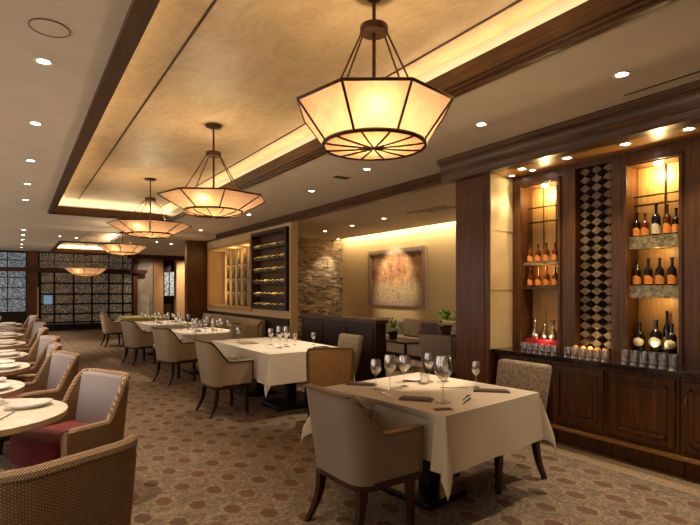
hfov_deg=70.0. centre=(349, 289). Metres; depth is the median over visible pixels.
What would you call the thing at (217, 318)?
banquette
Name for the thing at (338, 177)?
ceiling vent
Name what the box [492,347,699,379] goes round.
countertop
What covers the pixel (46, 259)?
window
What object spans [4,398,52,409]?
plate
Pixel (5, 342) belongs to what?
plate
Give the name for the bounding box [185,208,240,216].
diffuser
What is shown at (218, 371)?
armchair
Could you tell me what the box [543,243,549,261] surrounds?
liquor bottle
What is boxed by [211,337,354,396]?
tablecloth
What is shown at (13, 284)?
window
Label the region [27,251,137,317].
wall pier
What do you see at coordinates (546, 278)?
liquor bottle
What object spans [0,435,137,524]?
wicker armchair
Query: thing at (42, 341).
cushion
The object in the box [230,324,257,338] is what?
chair
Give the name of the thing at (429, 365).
wine glass
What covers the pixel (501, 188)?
wall panel
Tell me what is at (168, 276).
window
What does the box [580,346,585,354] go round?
jar
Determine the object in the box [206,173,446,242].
trim
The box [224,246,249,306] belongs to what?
display
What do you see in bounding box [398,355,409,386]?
wine glass
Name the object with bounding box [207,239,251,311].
trim
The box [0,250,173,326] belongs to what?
wall
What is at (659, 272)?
liquor bottle
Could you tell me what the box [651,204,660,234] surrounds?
liquor bottle
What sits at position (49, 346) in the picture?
cushion
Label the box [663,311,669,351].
liquor bottle
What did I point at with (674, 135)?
ceiling
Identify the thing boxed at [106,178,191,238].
pendant lamp
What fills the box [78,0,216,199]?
trim
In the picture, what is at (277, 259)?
shelf
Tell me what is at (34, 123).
recessed light
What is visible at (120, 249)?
pendant lamp
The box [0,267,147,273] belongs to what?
trim
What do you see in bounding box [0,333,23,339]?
round table
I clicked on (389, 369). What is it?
wine glass
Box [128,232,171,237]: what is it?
diffuser
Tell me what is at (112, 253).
diffuser
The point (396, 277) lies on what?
painting
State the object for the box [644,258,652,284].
liquor bottle
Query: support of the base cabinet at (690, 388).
on the floor
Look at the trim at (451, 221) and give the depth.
11.48 m
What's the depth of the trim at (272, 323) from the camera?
10.64 m
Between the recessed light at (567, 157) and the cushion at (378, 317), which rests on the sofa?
the cushion at (378, 317)
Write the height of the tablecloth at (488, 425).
0.452 m
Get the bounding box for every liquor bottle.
[527,244,532,262]
[527,268,532,285]
[535,244,540,261]
[535,268,540,285]
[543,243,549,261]
[543,267,549,285]
[552,242,557,260]
[552,267,557,285]
[633,213,640,236]
[633,259,640,285]
[633,322,644,350]
[641,213,648,235]
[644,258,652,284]
[648,320,661,351]
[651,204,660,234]
[655,258,663,284]
[663,204,671,233]
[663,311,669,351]
[664,324,676,353]
[667,257,676,284]
[672,208,678,233]
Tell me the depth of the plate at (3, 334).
8.16 m
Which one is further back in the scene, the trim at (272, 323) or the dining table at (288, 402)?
the trim at (272, 323)
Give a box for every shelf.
[253,244,283,250]
[253,256,283,261]
[253,269,283,272]
[253,282,283,283]
[253,295,283,296]
[523,261,557,265]
[523,286,557,288]
[629,233,678,249]
[629,285,678,297]
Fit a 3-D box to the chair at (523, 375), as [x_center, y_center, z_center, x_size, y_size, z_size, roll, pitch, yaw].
[1.219,1.050,4.019,0.671,0.900,0.488,0,0,-34]
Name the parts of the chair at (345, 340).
leg, backrest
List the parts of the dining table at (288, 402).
plate, plate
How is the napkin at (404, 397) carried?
on the tablecloth at (488, 425)
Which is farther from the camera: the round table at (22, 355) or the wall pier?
the wall pier
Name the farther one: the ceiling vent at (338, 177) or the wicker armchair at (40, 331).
the wicker armchair at (40, 331)
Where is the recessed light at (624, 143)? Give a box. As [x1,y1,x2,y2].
[618,142,631,145]
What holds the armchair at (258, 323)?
on the floor
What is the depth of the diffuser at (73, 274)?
15.77 m
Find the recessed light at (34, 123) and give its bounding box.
[28,121,42,125]
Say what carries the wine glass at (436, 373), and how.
on the tablecloth at (488, 425)
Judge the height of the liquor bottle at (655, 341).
0.280 m
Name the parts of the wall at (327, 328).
panel, panel, panel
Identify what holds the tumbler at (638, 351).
on the countertop
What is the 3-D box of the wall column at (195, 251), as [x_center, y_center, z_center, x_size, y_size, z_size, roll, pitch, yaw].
[-4.184,0.025,14.420,1.140,2.950,0.290,0,0,-34]
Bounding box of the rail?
[550,422,699,465]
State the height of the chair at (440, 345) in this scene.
0.900 m
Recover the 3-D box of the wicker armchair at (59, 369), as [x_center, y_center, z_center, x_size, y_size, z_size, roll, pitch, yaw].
[-2.880,1.049,4.606,0.609,0.903,0.610,0,0,39]
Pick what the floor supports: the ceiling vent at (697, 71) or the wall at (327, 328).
the wall at (327, 328)
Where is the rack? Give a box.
[251,226,288,310]
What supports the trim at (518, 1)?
attached to the ceiling at (244, 70)
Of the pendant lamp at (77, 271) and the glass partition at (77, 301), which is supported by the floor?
the glass partition at (77, 301)
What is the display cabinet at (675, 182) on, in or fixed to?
on the countertop
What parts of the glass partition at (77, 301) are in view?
glass panel, television, glass panel, rail, glass panel, glass panel, glass panel, glass panel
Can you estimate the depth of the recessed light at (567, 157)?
4.72 m
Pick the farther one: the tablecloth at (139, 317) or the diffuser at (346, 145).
the tablecloth at (139, 317)
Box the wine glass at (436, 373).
[434,355,451,403]
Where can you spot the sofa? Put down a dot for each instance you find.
(413, 350)
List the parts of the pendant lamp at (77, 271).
lamp shade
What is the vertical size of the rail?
0.037 m
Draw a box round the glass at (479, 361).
[472,361,480,387]
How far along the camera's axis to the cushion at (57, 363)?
4.80 m
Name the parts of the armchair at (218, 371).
leg, leg, seat frame, leg, leg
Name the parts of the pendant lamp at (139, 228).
lamp shade, stem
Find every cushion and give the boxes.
[3,390,41,398]
[10,420,88,467]
[28,316,34,325]
[31,322,42,337]
[36,336,54,360]
[46,343,55,357]
[46,352,73,389]
[75,371,122,423]
[376,316,391,333]
[403,318,420,336]
[421,321,437,334]
[440,321,455,340]
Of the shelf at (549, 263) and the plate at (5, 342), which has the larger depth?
the plate at (5, 342)
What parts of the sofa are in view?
backrest, seat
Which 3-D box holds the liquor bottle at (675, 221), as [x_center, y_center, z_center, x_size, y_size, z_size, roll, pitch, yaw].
[2.793,-0.591,4.280,0.065,0.220,0.064,0,0,-34]
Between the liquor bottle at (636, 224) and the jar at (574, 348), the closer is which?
the liquor bottle at (636, 224)
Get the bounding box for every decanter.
[531,317,539,338]
[541,322,548,338]
[549,320,557,339]
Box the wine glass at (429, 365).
[424,353,434,382]
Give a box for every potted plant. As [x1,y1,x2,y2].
[386,317,406,338]
[431,309,455,334]
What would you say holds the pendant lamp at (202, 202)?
hanging from the ceiling at (244, 70)
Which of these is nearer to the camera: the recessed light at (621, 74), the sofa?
the recessed light at (621, 74)
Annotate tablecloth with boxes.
[115,315,166,320]
[134,320,201,331]
[153,327,230,348]
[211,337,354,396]
[301,372,556,499]
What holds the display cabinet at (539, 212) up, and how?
on the countertop
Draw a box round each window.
[0,251,26,312]
[39,252,132,269]
[163,271,174,295]
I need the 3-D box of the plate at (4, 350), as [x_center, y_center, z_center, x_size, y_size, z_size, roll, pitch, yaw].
[-4.115,0.733,5.910,0.276,0.030,0.276,0,0,-34]
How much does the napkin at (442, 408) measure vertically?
0.008 m
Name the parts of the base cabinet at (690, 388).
door, raised panel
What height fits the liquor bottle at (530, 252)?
0.200 m
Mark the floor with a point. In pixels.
(235, 466)
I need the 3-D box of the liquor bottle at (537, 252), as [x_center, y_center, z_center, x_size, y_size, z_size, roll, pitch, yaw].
[2.036,-0.401,5.413,0.063,0.200,0.062,0,0,-34]
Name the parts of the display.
rod, rod, rod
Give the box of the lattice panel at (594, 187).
[567,154,622,358]
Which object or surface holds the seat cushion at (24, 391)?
on the wicker armchair at (59, 369)
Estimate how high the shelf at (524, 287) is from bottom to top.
0.030 m
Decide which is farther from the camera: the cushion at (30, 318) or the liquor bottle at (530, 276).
the cushion at (30, 318)
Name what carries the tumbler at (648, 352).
on the countertop
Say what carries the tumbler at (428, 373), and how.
on the tablecloth at (488, 425)
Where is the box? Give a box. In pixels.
[525,338,557,347]
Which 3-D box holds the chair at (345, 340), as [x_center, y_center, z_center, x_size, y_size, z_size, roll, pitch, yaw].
[-0.220,1.050,6.587,0.671,0.900,0.488,0,0,-34]
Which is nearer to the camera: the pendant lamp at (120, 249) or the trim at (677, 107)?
the trim at (677, 107)
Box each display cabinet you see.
[513,166,566,352]
[623,136,699,367]
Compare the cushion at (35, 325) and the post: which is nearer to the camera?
the cushion at (35, 325)
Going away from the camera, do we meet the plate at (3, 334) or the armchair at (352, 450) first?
the armchair at (352, 450)
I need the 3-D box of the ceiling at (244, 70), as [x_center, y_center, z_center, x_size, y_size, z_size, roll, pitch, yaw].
[-1.413,-1.875,5.069,2.220,0.250,12.400,0,0,-34]
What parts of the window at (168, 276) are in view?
pane, pane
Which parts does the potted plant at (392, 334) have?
pot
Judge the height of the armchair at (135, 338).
0.900 m
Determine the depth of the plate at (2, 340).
7.25 m
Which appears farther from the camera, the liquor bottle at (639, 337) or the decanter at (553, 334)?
the decanter at (553, 334)
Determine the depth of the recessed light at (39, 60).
3.28 m
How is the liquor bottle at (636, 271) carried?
on the display cabinet at (675, 182)
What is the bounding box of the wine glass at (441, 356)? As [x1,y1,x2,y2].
[441,356,449,381]
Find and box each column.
[185,240,206,323]
[456,174,497,384]
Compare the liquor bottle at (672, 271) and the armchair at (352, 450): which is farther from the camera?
the liquor bottle at (672, 271)
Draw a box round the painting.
[368,245,426,306]
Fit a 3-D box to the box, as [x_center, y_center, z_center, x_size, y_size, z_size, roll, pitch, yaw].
[2.095,0.562,5.362,0.140,0.065,0.410,0,0,-34]
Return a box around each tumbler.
[420,373,428,383]
[620,349,628,361]
[629,350,637,362]
[638,351,647,363]
[648,352,656,364]
[658,353,666,365]
[668,355,677,366]
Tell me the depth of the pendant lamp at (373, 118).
2.73 m
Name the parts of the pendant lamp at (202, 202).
hanger rod, hanger rod, lamp shade, stem, hanger rod, hanger rod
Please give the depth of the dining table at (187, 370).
9.10 m
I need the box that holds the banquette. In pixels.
[203,313,265,336]
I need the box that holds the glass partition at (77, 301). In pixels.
[39,272,132,330]
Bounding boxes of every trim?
[0,221,215,237]
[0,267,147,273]
[47,0,676,220]
[50,241,110,254]
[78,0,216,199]
[127,254,184,260]
[159,0,522,207]
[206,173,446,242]
[206,310,289,338]
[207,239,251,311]
[343,221,453,238]
[437,80,699,183]
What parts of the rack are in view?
panel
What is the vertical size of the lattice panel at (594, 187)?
1.884 m
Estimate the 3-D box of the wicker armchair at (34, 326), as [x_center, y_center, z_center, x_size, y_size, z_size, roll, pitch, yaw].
[-5.948,1.049,9.146,0.609,0.903,0.610,0,0,41]
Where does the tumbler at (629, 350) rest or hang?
on the countertop
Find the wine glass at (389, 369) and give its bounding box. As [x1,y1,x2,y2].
[384,355,395,389]
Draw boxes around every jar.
[572,345,578,354]
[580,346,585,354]
[587,347,593,355]
[594,347,600,356]
[602,348,608,357]
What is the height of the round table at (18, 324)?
0.752 m
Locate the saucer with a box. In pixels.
[404,377,423,380]
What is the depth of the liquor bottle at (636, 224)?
4.53 m
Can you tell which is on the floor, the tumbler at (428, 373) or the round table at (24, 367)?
the round table at (24, 367)
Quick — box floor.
[0,329,699,524]
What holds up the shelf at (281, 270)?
attached to the rack
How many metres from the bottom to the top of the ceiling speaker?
0.008 m
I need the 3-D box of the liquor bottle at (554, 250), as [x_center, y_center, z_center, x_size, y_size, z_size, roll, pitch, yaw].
[2.150,-0.401,5.243,0.063,0.200,0.062,0,0,-34]
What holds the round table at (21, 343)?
on the floor
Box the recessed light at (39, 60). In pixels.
[33,57,53,65]
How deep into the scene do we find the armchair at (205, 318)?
12.13 m
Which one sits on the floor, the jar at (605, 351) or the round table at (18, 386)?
the round table at (18, 386)
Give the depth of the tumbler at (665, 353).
4.17 m
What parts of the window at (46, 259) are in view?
pane, pane, pane, pane, pane, pane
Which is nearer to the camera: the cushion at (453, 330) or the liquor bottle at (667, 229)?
the liquor bottle at (667, 229)
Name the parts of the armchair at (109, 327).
seat frame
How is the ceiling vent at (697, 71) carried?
in the ceiling at (661, 45)
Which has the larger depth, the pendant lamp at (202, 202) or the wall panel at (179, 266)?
the wall panel at (179, 266)
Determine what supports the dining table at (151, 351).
on the floor
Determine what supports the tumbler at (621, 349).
on the countertop
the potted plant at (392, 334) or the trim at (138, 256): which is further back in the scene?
the trim at (138, 256)
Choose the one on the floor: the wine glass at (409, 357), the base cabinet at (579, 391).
the base cabinet at (579, 391)
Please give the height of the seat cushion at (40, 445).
0.220 m
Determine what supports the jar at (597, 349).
on the countertop
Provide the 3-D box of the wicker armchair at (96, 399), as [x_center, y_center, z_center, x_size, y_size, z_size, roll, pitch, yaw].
[-1.927,1.049,3.482,0.609,0.903,0.610,0,0,29]
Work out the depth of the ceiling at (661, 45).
4.22 m
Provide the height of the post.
1.600 m
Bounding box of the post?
[37,287,38,315]
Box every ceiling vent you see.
[332,176,349,179]
[407,205,455,213]
[624,71,699,95]
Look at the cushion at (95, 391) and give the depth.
3.66 m
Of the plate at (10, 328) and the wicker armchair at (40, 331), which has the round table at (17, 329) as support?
the plate at (10, 328)
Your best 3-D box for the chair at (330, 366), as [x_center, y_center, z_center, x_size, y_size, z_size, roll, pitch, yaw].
[-0.232,1.045,5.479,0.510,0.910,0.685,0,0,-6]
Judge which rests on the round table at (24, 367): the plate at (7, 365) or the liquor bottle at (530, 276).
the plate at (7, 365)
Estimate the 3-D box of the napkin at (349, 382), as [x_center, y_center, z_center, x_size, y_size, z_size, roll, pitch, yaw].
[0.088,0.742,3.955,0.240,0.014,0.090,0,0,14]
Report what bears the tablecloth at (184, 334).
on the dining table at (187, 370)
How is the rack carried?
attached to the wall at (218, 293)
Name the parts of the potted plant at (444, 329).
pot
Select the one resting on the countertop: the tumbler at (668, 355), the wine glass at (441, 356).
the tumbler at (668, 355)
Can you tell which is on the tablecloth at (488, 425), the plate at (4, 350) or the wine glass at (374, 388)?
the wine glass at (374, 388)
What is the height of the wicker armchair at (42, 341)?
0.903 m
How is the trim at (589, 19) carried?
attached to the ceiling at (661, 45)
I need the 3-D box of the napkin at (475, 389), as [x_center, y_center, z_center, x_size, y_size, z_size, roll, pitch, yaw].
[1.045,0.742,3.692,0.260,0.014,0.090,0,0,11]
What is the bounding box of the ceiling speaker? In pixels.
[28,18,69,37]
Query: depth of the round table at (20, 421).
2.96 m
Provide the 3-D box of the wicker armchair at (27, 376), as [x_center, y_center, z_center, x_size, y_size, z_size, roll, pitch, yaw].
[-3.516,1.049,5.471,0.610,0.903,0.609,0,0,-37]
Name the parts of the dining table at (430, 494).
plate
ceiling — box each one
[0,0,699,255]
[60,242,99,247]
[61,0,562,208]
[492,123,699,177]
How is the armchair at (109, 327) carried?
on the floor
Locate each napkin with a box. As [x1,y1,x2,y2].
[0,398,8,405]
[236,341,258,343]
[345,381,376,385]
[398,395,433,401]
[433,407,452,410]
[473,388,510,392]
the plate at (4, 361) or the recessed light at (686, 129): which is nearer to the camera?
the recessed light at (686, 129)
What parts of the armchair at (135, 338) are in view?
leg, leg, seat frame, leg, leg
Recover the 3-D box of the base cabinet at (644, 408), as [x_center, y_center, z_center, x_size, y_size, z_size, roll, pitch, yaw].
[2.689,1.090,4.358,0.647,0.820,0.572,0,0,-34]
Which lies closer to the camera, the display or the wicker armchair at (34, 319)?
the wicker armchair at (34, 319)
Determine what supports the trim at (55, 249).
attached to the ceiling at (661, 45)
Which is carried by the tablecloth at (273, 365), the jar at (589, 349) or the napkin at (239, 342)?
the napkin at (239, 342)
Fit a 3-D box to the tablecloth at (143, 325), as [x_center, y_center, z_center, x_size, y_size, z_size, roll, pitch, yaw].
[-4.282,0.950,11.479,1.232,0.399,2.132,0,0,-36]
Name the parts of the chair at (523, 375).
leg, backrest, leg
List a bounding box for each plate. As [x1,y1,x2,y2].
[0,333,18,335]
[0,339,15,341]
[0,341,19,344]
[0,349,14,352]
[0,352,19,356]
[0,359,15,363]
[0,363,21,369]
[0,383,13,390]
[2,327,17,329]
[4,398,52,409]
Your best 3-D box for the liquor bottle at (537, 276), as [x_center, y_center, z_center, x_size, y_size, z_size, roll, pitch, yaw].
[2.036,-0.141,5.413,0.063,0.200,0.062,0,0,-34]
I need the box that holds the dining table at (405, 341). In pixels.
[386,336,419,371]
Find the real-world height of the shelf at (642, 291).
0.110 m
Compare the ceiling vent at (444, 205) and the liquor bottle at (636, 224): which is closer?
the liquor bottle at (636, 224)
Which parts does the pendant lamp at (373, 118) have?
hanger rod, hanger rod, stem, lamp shade, hanger rod, hanger rod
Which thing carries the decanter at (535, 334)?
on the box
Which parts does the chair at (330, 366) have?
backrest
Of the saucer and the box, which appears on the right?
the box
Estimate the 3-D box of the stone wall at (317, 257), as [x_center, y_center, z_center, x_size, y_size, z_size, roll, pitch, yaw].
[-1.105,0.050,13.629,2.103,2.895,0.105,0,0,-34]
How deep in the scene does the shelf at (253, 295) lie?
10.91 m
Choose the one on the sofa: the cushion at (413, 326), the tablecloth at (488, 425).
the cushion at (413, 326)
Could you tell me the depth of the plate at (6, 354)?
5.70 m
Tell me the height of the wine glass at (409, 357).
0.198 m
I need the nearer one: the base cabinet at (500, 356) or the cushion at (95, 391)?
the cushion at (95, 391)
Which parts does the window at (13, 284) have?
pane, pane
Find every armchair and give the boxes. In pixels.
[0,350,79,454]
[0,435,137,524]
[2,341,61,381]
[3,321,46,349]
[10,368,129,468]
[12,327,48,352]
[14,335,59,366]
[15,318,39,334]
[18,315,38,331]
[99,312,123,346]
[120,320,155,365]
[151,327,197,385]
[194,338,253,418]
[198,314,213,326]
[246,320,261,337]
[304,383,423,524]
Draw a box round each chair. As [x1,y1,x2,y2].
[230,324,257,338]
[304,333,363,402]
[306,347,354,416]
[419,334,455,377]
[454,359,551,494]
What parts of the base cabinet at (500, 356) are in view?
door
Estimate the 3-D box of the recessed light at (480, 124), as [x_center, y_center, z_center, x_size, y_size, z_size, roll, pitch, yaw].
[1.189,-1.496,4.522,0.116,0.008,0.116,0,0,-34]
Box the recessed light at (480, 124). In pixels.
[475,122,487,126]
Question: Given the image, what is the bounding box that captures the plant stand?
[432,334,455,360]
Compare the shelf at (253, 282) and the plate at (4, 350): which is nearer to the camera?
the plate at (4, 350)
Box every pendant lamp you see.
[64,255,107,275]
[97,231,147,255]
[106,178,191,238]
[156,122,265,218]
[296,0,453,160]
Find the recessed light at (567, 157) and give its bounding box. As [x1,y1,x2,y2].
[561,156,572,159]
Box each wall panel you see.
[174,260,184,321]
[490,174,512,348]
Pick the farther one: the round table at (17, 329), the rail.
the round table at (17, 329)
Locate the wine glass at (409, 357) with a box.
[402,357,410,381]
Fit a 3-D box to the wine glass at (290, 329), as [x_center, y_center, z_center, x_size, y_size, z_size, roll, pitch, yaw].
[-0.830,0.615,6.589,0.100,0.269,0.098,0,0,-34]
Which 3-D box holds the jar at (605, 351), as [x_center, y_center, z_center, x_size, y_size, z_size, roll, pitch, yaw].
[2.398,0.589,4.692,0.060,0.090,0.060,0,0,-34]
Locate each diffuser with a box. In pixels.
[73,274,95,275]
[108,252,136,254]
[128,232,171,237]
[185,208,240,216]
[325,132,423,158]
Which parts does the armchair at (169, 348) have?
leg, leg, seat frame, leg, leg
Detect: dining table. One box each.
[145,350,152,354]
[181,365,199,374]
[234,379,307,411]
[381,459,466,510]
[386,336,419,371]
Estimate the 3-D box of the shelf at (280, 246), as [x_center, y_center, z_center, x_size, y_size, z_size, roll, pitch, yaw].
[-1.689,-0.925,10.801,0.190,0.030,1.660,0,0,-34]
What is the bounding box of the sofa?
[347,316,454,360]
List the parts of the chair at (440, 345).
seat frame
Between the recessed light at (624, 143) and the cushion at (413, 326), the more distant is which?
the cushion at (413, 326)
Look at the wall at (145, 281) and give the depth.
20.16 m
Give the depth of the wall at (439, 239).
11.77 m
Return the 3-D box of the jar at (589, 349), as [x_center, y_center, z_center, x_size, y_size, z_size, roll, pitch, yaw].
[2.314,0.589,4.817,0.060,0.090,0.060,0,0,-34]
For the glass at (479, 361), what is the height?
0.200 m
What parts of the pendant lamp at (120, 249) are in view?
lamp shade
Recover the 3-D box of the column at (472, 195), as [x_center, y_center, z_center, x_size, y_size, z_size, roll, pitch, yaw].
[1.563,0.125,5.740,0.525,2.750,0.530,0,0,-34]
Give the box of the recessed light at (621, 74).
[612,70,630,78]
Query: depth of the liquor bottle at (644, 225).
4.47 m
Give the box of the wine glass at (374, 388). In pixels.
[370,359,380,389]
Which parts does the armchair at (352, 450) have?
leg, leg, seat frame, leg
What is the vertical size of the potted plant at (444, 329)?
0.496 m
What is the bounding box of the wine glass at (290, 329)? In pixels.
[283,329,290,346]
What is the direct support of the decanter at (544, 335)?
on the box
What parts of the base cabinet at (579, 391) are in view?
raised panel, door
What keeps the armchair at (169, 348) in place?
on the floor
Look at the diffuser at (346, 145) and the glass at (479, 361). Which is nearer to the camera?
the diffuser at (346, 145)
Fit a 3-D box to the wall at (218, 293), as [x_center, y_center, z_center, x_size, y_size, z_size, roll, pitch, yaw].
[-2.413,0.000,12.308,0.540,3.000,5.250,0,0,-34]
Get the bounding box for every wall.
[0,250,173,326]
[138,259,152,314]
[153,260,162,315]
[207,221,297,339]
[298,238,342,340]
[300,314,387,381]
[341,221,455,322]
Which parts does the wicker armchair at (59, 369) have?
leg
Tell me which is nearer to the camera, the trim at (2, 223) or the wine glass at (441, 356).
the wine glass at (441, 356)
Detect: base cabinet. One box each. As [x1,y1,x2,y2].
[498,354,556,440]
[552,361,612,456]
[608,368,684,476]
[681,378,699,481]
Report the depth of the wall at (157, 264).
20.30 m
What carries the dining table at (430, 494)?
on the floor
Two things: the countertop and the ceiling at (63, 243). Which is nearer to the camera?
the countertop
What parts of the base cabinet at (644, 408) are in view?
raised panel, door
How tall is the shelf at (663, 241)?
0.110 m
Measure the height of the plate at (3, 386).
0.030 m
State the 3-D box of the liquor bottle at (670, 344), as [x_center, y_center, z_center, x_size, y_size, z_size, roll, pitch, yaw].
[2.769,0.420,4.315,0.106,0.250,0.088,0,0,-34]
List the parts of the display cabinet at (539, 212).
plinth, rail, rail, panel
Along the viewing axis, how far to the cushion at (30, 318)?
11.84 m
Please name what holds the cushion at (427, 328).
on the sofa
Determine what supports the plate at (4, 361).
on the round table at (24, 367)
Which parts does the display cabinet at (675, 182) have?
plinth, rail, rail, panel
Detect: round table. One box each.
[0,323,21,326]
[0,328,22,331]
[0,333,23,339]
[0,341,25,349]
[0,351,27,360]
[0,362,29,376]
[0,379,24,398]
[0,398,67,436]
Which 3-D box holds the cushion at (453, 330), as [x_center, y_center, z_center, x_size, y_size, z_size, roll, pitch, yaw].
[2.019,0.825,10.067,0.120,0.400,0.520,0,0,-34]
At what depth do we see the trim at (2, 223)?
11.68 m
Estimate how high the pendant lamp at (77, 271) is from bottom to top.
1.165 m
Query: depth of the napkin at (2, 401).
3.25 m
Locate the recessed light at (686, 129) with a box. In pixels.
[680,126,696,131]
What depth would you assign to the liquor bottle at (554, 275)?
5.22 m
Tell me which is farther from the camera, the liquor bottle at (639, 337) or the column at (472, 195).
the column at (472, 195)

